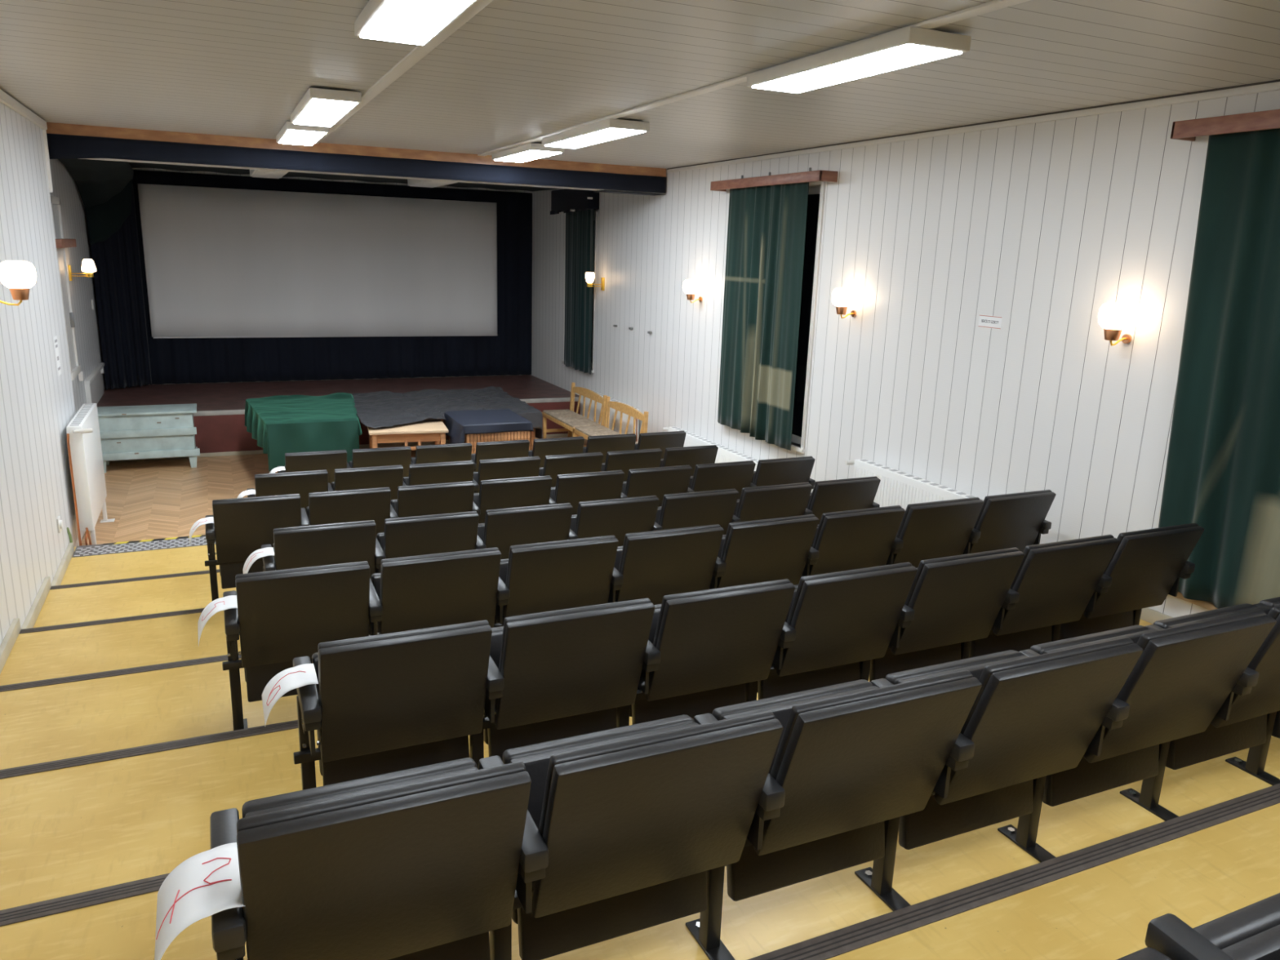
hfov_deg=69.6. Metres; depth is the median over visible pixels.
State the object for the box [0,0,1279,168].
ceiling
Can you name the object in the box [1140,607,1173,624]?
floor
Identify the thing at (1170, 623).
seat cushion
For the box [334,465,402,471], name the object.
cushion
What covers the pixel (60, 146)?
cloth
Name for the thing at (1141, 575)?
cushion
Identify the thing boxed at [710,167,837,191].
rail
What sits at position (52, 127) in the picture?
ceiling beam
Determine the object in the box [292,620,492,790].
seat
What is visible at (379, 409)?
sheet
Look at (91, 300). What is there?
light switch
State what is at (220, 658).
stair nosing
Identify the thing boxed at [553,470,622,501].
backrest
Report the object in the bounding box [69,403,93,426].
grille
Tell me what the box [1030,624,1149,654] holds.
seat cushion
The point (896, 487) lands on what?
radiator
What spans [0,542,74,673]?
baseboard
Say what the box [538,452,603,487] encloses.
seat
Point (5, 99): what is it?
trim
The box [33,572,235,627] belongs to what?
step
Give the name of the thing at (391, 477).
seat
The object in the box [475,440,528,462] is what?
cushion
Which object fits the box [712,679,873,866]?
seat cushion
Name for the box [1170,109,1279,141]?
rail
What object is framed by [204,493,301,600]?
seat
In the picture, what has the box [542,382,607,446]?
wooden bench
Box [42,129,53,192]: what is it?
trim
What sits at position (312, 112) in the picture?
diffuser
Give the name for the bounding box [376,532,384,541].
seat cushion
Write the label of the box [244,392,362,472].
table cloth
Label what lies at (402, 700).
cushion
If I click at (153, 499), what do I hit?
floor
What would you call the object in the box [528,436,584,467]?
seat
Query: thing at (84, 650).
step
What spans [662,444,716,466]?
cushion
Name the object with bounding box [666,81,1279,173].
trim
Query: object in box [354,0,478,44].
ceiling light
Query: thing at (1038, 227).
wall
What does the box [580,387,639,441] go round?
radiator
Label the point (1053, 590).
cushion
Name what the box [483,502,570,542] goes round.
backrest
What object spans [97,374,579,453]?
floor
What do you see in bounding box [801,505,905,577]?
seat
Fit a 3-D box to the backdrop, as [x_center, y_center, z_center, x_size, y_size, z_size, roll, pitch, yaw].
[-4.321,-2.785,13.005,5.838,2.740,0.039,-5,15,-24]
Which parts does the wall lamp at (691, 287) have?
globe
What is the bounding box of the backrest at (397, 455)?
[351,446,410,467]
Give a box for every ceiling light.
[249,169,288,178]
[275,120,328,146]
[289,87,361,127]
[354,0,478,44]
[407,178,457,187]
[492,142,564,162]
[542,118,649,148]
[746,26,971,93]
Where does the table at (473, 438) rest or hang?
on the floor at (153, 499)
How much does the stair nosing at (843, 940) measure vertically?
0.035 m
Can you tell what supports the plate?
on the step
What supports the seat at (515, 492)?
on the step at (147, 597)
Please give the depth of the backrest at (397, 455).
7.96 m
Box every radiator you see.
[66,403,115,546]
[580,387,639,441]
[662,426,758,471]
[844,458,983,510]
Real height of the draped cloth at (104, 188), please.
0.902 m
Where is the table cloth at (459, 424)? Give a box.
[444,408,533,444]
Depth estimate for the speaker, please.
11.97 m
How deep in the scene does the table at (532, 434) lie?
10.35 m
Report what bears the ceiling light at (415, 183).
attached to the cloth at (134, 165)
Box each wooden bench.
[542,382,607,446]
[573,395,648,443]
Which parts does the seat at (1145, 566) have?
leg, seat, armrest, leg, backrest, armrest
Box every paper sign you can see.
[154,842,244,959]
[189,516,213,545]
[197,595,237,644]
[237,488,255,497]
[242,546,274,573]
[262,663,318,725]
[269,466,285,473]
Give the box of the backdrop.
[133,169,532,384]
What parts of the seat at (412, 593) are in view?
leg, armrest, seat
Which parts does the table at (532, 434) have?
leg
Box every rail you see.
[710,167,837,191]
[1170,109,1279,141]
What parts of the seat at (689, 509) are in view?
armrest, seat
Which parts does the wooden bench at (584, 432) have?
seat frame, leg, rail, leg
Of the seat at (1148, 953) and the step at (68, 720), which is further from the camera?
the step at (68, 720)
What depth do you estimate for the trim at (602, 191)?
9.83 m
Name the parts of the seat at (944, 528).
armrest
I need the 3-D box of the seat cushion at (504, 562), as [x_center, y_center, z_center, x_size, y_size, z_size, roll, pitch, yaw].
[-0.472,0.561,4.402,0.476,0.402,0.105,-5,15,-24]
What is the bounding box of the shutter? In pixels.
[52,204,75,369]
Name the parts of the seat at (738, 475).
seat, armrest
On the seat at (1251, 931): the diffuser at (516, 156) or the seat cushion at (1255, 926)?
the seat cushion at (1255, 926)
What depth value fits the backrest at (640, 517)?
5.35 m
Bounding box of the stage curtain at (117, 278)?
[90,183,151,390]
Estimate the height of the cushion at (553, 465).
0.413 m
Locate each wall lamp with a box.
[0,260,36,306]
[67,258,96,280]
[585,271,604,290]
[682,280,702,302]
[831,288,856,318]
[1097,302,1132,346]
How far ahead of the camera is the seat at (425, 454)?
8.19 m
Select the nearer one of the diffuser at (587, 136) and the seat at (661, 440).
the diffuser at (587, 136)
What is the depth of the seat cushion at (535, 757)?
2.09 m
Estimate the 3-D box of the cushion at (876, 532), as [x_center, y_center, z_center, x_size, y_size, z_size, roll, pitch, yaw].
[1.106,0.336,4.813,0.490,0.413,0.153,-5,15,-24]
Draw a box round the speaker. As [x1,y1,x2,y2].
[550,188,599,214]
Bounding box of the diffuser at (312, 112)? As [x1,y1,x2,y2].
[293,98,357,127]
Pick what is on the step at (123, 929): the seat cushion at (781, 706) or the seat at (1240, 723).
the seat at (1240, 723)
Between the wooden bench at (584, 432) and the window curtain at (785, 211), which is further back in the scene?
the wooden bench at (584, 432)
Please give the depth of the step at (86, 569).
6.87 m
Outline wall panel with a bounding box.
[84,362,104,404]
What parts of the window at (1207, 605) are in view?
casing, sill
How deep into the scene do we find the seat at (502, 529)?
5.13 m
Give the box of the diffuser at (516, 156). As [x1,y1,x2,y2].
[494,150,561,162]
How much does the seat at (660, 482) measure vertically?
0.772 m
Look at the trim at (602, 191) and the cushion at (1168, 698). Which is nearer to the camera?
the cushion at (1168, 698)
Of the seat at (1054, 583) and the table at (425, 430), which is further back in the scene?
the table at (425, 430)
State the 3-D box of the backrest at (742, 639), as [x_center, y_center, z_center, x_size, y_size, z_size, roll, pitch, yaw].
[0.268,0.550,3.231,0.490,0.413,0.153,-5,15,-24]
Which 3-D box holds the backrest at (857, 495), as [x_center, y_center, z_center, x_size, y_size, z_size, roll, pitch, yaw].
[1.315,0.179,6.104,0.490,0.413,0.153,-5,15,-24]
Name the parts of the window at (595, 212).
sill, pane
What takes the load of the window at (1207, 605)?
in the wall at (1038, 227)
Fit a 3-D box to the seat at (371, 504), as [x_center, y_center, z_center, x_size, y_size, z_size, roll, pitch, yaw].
[-1.921,0.403,5.993,0.544,0.772,0.399,-5,15,-24]
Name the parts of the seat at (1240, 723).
foot plate, leg, armrest, seat, backrest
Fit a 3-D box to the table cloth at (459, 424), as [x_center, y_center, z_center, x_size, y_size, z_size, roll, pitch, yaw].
[-1.609,-0.540,9.570,0.812,0.249,0.834,-5,15,-24]
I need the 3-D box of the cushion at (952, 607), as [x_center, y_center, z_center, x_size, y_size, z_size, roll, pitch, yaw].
[1.250,0.473,3.674,0.490,0.413,0.153,-5,15,-24]
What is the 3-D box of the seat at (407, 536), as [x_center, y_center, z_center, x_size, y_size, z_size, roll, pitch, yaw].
[-1.208,0.526,5.112,0.544,0.772,0.399,-5,15,-24]
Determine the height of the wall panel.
0.382 m
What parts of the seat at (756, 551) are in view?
armrest, seat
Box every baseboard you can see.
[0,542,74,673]
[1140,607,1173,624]
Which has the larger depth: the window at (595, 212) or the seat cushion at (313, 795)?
the window at (595, 212)
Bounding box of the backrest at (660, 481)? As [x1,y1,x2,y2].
[624,465,690,495]
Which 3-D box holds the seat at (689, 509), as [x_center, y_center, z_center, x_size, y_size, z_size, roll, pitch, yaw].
[0.265,0.410,5.777,0.544,0.772,0.399,-5,15,-24]
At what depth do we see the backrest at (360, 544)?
4.68 m
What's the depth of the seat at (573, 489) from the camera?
6.45 m
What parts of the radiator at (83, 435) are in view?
thermostat knob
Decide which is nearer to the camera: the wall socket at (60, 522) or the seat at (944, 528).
the seat at (944, 528)
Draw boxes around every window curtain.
[564,208,594,374]
[717,185,768,435]
[749,182,808,450]
[1158,128,1279,608]
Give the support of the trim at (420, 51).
attached to the ceiling
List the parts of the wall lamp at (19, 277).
arm, globe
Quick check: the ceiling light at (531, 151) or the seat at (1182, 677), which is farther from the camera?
the ceiling light at (531, 151)
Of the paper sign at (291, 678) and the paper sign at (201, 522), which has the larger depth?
the paper sign at (201, 522)
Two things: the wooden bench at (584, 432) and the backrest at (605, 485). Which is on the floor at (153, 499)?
the wooden bench at (584, 432)
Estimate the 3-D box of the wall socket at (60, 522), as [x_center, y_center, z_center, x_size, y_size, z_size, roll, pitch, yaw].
[-4.216,0.323,6.697,0.026,0.110,0.090,-5,15,-24]
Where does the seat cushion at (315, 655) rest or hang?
on the seat at (386, 703)
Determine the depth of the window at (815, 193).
7.79 m
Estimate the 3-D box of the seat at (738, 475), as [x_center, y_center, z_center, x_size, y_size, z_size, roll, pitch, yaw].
[0.534,0.210,7.100,0.544,0.772,0.399,-5,15,-24]
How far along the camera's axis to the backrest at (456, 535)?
4.91 m
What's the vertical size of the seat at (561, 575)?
0.772 m
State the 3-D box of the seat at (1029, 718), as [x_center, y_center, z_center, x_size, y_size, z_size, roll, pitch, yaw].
[0.936,0.761,2.485,0.544,0.772,0.399,-5,15,-24]
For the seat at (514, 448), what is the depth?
8.40 m
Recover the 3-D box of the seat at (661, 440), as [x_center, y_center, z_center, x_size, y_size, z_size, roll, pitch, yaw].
[0.143,-0.134,9.301,0.596,0.772,0.399,-5,15,-24]
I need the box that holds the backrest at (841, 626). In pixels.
[773,562,911,670]
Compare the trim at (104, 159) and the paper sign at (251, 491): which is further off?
the trim at (104, 159)
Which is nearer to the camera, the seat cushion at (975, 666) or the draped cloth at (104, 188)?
the seat cushion at (975, 666)
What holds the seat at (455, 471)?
on the step at (86, 569)
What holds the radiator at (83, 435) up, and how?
on the floor at (153, 499)
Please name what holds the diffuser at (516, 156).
attached to the ceiling light at (531, 151)
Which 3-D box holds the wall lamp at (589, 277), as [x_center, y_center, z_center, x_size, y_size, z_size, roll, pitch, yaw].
[-0.569,-2.494,11.561,0.250,0.220,0.120,-5,15,-24]
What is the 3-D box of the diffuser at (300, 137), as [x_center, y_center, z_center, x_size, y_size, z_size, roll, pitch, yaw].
[-2.714,-2.741,7.378,0.265,0.012,1.100,-5,15,-24]
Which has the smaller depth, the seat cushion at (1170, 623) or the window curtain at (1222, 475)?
the seat cushion at (1170, 623)
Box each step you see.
[0,610,240,685]
[0,619,1152,910]
[0,658,297,769]
[0,736,1279,959]
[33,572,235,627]
[60,544,219,585]
[826,803,1279,959]
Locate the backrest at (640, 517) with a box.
[574,495,657,533]
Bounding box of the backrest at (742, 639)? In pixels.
[648,578,790,676]
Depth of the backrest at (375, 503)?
5.77 m
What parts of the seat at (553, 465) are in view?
seat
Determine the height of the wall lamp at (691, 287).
0.228 m
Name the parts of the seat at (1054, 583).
leg, seat, armrest, backrest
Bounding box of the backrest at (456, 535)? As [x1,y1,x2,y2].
[383,511,477,552]
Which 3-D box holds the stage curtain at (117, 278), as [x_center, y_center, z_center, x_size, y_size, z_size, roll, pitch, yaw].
[-6.623,-2.493,11.705,0.054,2.657,0.615,10,16,28]
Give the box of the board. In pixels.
[55,238,76,248]
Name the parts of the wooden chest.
leg, lid, rail, rail, leg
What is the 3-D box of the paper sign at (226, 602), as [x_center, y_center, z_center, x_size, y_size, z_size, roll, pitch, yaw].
[-1.673,0.556,3.654,0.153,0.138,0.157,-5,15,-24]
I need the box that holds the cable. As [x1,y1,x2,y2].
[66,527,72,542]
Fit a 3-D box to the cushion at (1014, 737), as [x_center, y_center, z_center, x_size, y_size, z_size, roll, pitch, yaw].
[1.005,0.608,2.369,0.490,0.413,0.153,-5,15,-24]
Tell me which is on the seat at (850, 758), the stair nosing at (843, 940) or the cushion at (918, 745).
the cushion at (918, 745)
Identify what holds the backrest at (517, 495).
on the seat at (515, 492)
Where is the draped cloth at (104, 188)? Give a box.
[57,158,133,244]
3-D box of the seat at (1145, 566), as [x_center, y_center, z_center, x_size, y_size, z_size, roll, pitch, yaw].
[2.187,0.547,4.244,0.596,0.772,0.399,-5,15,-24]
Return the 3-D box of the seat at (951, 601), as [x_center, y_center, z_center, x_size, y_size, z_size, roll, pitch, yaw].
[1.181,0.626,3.790,0.544,0.772,0.399,-5,15,-24]
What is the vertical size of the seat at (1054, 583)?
0.772 m
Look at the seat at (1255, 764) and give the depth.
3.17 m
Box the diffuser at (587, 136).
[544,128,645,148]
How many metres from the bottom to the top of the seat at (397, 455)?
0.772 m
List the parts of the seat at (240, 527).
armrest, leg, seat, backrest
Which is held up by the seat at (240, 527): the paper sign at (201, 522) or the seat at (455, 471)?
the paper sign at (201, 522)
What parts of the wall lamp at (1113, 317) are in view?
globe, arm, wall plate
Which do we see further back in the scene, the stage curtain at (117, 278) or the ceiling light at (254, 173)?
the stage curtain at (117, 278)
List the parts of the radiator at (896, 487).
thermostat knob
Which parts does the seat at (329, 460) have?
armrest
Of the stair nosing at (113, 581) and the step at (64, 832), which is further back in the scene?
the stair nosing at (113, 581)
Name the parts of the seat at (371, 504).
armrest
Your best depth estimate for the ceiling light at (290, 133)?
7.10 m
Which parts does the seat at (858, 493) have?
armrest, armrest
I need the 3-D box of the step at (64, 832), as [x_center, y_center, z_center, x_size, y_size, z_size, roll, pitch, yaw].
[0.216,1.338,3.908,5.691,0.729,1.093,-5,15,-24]
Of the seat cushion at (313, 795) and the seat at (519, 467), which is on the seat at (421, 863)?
the seat cushion at (313, 795)
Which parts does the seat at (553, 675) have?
leg, armrest, seat, backrest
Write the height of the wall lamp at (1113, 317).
0.228 m
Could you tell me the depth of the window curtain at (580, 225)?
12.23 m
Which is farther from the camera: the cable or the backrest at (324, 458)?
the backrest at (324, 458)
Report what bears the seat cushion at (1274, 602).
on the seat at (1255, 764)
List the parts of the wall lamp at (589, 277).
lamp shade, wall plate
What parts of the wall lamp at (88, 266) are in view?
wall plate, arm, lamp shade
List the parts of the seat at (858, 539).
armrest, seat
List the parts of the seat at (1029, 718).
foot plate, leg, armrest, seat, backrest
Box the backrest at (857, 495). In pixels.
[807,475,877,509]
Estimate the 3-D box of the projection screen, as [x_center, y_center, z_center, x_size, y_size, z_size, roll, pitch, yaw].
[-4.285,-2.987,12.902,4.695,1.955,0.027,-5,15,-24]
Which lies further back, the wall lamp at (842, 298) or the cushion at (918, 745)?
the wall lamp at (842, 298)
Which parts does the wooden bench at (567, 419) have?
leg, rail, seat frame, leg, rail, leg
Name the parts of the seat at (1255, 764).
foot plate, leg, armrest, seat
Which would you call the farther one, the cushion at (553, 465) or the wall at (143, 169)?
the wall at (143, 169)
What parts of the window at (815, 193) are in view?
sill, pane, casing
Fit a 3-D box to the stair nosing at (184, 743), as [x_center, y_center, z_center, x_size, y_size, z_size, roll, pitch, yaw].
[0.002,0.876,4.277,5.629,0.035,0.064,-5,15,-24]
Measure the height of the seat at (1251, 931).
0.772 m
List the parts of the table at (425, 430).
leg, leg, rail, leg, leg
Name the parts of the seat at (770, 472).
armrest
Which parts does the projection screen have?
rod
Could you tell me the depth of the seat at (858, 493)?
6.01 m
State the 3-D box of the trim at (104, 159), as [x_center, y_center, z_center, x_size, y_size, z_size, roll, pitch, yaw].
[-2.421,-3.012,8.749,5.851,0.254,0.210,-5,15,-24]
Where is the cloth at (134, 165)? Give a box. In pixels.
[127,161,559,191]
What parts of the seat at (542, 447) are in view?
seat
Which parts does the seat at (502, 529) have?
armrest, seat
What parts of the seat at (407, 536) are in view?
armrest, seat, backrest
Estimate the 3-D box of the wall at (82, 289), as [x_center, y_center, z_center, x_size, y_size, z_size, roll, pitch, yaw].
[-6.083,-1.774,9.802,0.120,3.404,4.930,-5,15,-24]
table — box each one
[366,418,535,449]
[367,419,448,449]
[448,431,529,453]
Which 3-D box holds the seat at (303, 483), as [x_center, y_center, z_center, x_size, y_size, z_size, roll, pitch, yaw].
[-2.614,0.284,6.827,0.564,0.772,0.399,-5,15,-24]
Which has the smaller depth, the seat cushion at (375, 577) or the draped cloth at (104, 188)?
the seat cushion at (375, 577)
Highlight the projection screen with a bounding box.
[137,183,497,338]
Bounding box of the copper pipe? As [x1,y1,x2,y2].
[631,406,637,441]
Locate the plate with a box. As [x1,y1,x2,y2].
[71,534,215,557]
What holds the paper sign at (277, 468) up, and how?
on the seat at (329, 460)
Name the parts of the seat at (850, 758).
foot plate, leg, armrest, seat, backrest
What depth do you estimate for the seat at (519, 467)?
7.27 m
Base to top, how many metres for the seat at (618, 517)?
0.772 m
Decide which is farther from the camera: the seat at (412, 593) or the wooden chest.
the wooden chest
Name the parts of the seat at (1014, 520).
armrest, armrest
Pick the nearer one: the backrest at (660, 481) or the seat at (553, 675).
the seat at (553, 675)
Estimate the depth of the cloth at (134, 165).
11.93 m
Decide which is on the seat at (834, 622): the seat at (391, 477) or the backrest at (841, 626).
the backrest at (841, 626)
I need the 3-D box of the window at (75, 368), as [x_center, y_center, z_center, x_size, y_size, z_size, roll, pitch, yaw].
[-5.689,-1.856,9.136,0.060,1.830,0.670,-5,15,-24]
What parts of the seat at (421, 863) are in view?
armrest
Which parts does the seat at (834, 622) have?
leg, armrest, seat, backrest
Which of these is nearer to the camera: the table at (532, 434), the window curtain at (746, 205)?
the window curtain at (746, 205)
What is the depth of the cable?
7.06 m
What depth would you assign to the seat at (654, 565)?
4.30 m
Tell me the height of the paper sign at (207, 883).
0.094 m
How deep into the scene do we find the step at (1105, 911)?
2.22 m
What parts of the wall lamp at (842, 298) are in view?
globe, arm, wall plate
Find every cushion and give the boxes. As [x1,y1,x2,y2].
[212,493,300,502]
[235,560,368,578]
[236,761,525,834]
[241,757,477,817]
[254,470,327,475]
[311,652,322,775]
[317,620,488,751]
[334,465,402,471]
[371,573,380,586]
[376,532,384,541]
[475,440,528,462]
[477,456,539,483]
[483,626,503,744]
[493,558,508,623]
[502,714,694,924]
[531,436,582,456]
[532,710,775,897]
[542,452,601,475]
[585,433,635,453]
[604,448,660,471]
[636,431,684,449]
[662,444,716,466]
[690,460,753,489]
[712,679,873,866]
[769,670,973,779]
[812,505,901,548]
[884,649,1022,684]
[888,547,1019,648]
[896,497,980,537]
[931,637,1133,795]
[973,489,1052,528]
[991,534,1114,631]
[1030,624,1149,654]
[1083,523,1198,613]
[1084,609,1266,752]
[1153,603,1257,629]
[1192,893,1279,949]
[1259,596,1279,607]
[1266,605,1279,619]
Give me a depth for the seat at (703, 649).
3.20 m
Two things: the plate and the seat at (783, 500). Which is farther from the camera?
the plate
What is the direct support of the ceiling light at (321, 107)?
attached to the ceiling
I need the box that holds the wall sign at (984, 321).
[977,315,1002,328]
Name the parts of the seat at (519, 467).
seat, armrest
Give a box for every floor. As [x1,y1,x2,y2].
[81,435,587,545]
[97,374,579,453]
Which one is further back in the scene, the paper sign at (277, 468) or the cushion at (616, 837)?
the paper sign at (277, 468)
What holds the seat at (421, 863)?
on the step at (123, 929)
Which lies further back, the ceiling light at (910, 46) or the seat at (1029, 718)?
the ceiling light at (910, 46)
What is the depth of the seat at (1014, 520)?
5.19 m
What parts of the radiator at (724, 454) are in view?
thermostat knob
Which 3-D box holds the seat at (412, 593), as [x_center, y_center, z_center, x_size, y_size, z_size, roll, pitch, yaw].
[-0.926,0.644,4.043,0.544,0.772,0.399,-5,15,-24]
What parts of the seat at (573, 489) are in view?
seat, armrest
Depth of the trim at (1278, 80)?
5.47 m
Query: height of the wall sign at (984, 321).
0.076 m
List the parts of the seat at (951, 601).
leg, armrest, seat, backrest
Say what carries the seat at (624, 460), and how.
on the step at (86, 569)
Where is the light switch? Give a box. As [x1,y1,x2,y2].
[90,299,94,310]
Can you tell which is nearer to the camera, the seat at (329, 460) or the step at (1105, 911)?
the step at (1105, 911)
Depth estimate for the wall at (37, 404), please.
6.13 m
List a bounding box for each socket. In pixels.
[57,515,63,533]
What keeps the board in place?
attached to the wall at (82, 289)
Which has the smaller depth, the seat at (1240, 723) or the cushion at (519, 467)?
the seat at (1240, 723)
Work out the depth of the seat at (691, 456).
7.94 m
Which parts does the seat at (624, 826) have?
leg, armrest, seat, backrest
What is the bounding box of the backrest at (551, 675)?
[494,597,650,721]
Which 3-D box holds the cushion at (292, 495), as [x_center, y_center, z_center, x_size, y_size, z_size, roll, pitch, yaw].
[-2.343,0.288,5.655,0.490,0.413,0.153,-5,15,-24]
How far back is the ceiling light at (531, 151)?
8.03 m
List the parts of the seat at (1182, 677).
foot plate, leg, armrest, seat, backrest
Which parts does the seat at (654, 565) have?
armrest, seat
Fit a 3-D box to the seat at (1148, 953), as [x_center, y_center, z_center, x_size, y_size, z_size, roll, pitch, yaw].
[0.549,0.886,1.079,0.544,0.772,0.386,-5,15,-24]
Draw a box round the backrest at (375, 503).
[308,487,389,512]
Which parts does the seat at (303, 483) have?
armrest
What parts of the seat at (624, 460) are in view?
seat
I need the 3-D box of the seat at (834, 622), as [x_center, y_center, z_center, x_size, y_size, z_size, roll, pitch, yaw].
[0.691,0.665,3.569,0.544,0.772,0.399,-5,15,-24]
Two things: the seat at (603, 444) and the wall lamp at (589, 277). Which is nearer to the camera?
the seat at (603, 444)
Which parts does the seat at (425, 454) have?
seat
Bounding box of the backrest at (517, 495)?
[478,475,551,507]
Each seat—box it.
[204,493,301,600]
[209,757,531,959]
[222,560,369,730]
[246,470,328,510]
[261,520,376,580]
[276,449,346,485]
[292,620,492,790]
[301,487,391,534]
[328,465,403,500]
[346,446,411,476]
[368,547,501,635]
[375,511,479,573]
[390,480,474,518]
[403,460,474,485]
[410,442,471,464]
[469,597,654,768]
[471,440,529,471]
[472,456,540,493]
[472,475,551,523]
[475,502,573,559]
[478,710,782,959]
[493,535,618,627]
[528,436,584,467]
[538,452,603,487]
[548,470,624,515]
[568,495,659,546]
[582,433,636,462]
[600,448,662,481]
[607,524,724,604]
[616,578,795,727]
[620,465,692,506]
[634,431,686,458]
[653,488,738,534]
[659,444,718,475]
[685,670,982,959]
[687,460,755,499]
[709,514,818,589]
[731,482,812,522]
[745,562,917,702]
[750,456,815,488]
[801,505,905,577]
[804,475,880,524]
[854,637,1142,911]
[859,547,1024,682]
[885,497,983,568]
[960,534,1119,659]
[962,489,1056,554]
[997,609,1276,862]
[1051,523,1204,641]
[1116,946,1171,959]
[1119,603,1279,821]
[1145,893,1279,959]
[1225,596,1279,785]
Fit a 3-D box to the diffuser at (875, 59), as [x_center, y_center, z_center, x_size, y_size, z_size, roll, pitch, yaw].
[0.895,-1.780,4.009,0.265,0.012,1.130,-5,15,-24]
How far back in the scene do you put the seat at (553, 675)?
2.98 m
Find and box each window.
[49,195,84,381]
[560,211,596,373]
[737,181,825,453]
[1155,484,1217,609]
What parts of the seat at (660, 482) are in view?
seat, armrest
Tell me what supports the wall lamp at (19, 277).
attached to the wall at (37, 404)
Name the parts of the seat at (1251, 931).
armrest, seat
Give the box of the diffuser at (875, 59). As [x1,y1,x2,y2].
[751,44,962,93]
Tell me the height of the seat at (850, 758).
0.772 m
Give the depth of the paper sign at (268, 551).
4.71 m
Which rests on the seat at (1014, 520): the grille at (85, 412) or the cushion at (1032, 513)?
the cushion at (1032, 513)
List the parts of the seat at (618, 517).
seat, armrest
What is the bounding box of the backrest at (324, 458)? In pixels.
[284,449,346,466]
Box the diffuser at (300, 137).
[279,129,326,146]
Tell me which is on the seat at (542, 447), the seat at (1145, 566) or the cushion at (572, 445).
the cushion at (572, 445)
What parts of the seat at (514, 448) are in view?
seat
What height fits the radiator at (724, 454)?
0.492 m
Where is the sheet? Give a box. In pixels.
[351,386,542,439]
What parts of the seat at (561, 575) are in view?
seat, armrest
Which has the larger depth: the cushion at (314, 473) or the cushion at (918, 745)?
the cushion at (314, 473)
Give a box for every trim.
[0,88,47,129]
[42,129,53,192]
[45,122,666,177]
[46,137,666,194]
[109,433,568,462]
[193,396,578,416]
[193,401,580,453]
[315,0,493,143]
[477,0,1030,155]
[595,190,665,195]
[666,79,1279,169]
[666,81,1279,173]
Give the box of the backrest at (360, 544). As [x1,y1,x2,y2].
[273,520,374,558]
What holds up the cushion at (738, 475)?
on the seat at (738, 475)
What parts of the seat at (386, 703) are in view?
leg, armrest, seat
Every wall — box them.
[0,102,84,644]
[49,159,106,413]
[132,168,531,385]
[531,89,1279,617]
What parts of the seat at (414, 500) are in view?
armrest, seat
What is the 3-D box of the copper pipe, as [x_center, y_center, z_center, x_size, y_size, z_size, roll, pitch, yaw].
[-0.105,-0.510,10.867,0.183,0.727,0.026,14,18,40]
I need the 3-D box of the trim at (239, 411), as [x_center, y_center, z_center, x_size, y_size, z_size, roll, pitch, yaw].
[-3.437,-0.899,11.370,5.851,0.054,0.048,-5,15,-24]
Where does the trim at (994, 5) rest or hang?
attached to the ceiling
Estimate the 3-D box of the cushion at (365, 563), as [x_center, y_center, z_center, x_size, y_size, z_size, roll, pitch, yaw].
[-1.349,0.529,3.705,0.490,0.413,0.153,-5,15,-24]
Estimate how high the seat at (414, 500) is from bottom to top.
0.772 m
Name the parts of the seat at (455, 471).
seat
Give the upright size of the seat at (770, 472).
0.772 m
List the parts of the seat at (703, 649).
leg, armrest, seat, backrest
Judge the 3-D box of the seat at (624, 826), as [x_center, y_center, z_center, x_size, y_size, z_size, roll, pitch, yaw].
[-0.046,0.839,2.042,0.544,0.772,0.399,-5,15,-24]
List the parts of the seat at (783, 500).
armrest, seat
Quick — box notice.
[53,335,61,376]
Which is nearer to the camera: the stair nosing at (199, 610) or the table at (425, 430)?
the stair nosing at (199, 610)
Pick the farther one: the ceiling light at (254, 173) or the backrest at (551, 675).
the ceiling light at (254, 173)
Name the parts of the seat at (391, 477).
armrest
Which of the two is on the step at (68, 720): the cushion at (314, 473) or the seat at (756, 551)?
the seat at (756, 551)
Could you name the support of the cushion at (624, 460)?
on the seat at (624, 460)
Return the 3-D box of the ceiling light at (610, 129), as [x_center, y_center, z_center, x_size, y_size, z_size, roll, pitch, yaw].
[-0.358,-2.539,6.781,0.296,0.062,1.404,-5,15,-24]
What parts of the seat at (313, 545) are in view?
armrest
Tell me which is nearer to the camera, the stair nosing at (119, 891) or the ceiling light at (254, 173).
the stair nosing at (119, 891)
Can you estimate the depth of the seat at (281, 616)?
3.67 m
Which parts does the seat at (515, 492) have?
seat, armrest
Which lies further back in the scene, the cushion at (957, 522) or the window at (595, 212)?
the window at (595, 212)
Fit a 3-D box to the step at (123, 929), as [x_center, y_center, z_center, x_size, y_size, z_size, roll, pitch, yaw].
[0.669,1.506,2.933,5.691,0.905,1.077,-5,15,-24]
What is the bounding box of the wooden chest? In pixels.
[97,403,199,472]
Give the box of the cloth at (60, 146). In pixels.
[46,133,666,193]
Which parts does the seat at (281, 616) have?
armrest, leg, foot plate, seat, backrest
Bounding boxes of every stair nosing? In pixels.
[0,654,241,692]
[0,720,298,778]
[0,873,168,926]
[18,608,204,634]
[49,568,219,590]
[747,783,1279,959]

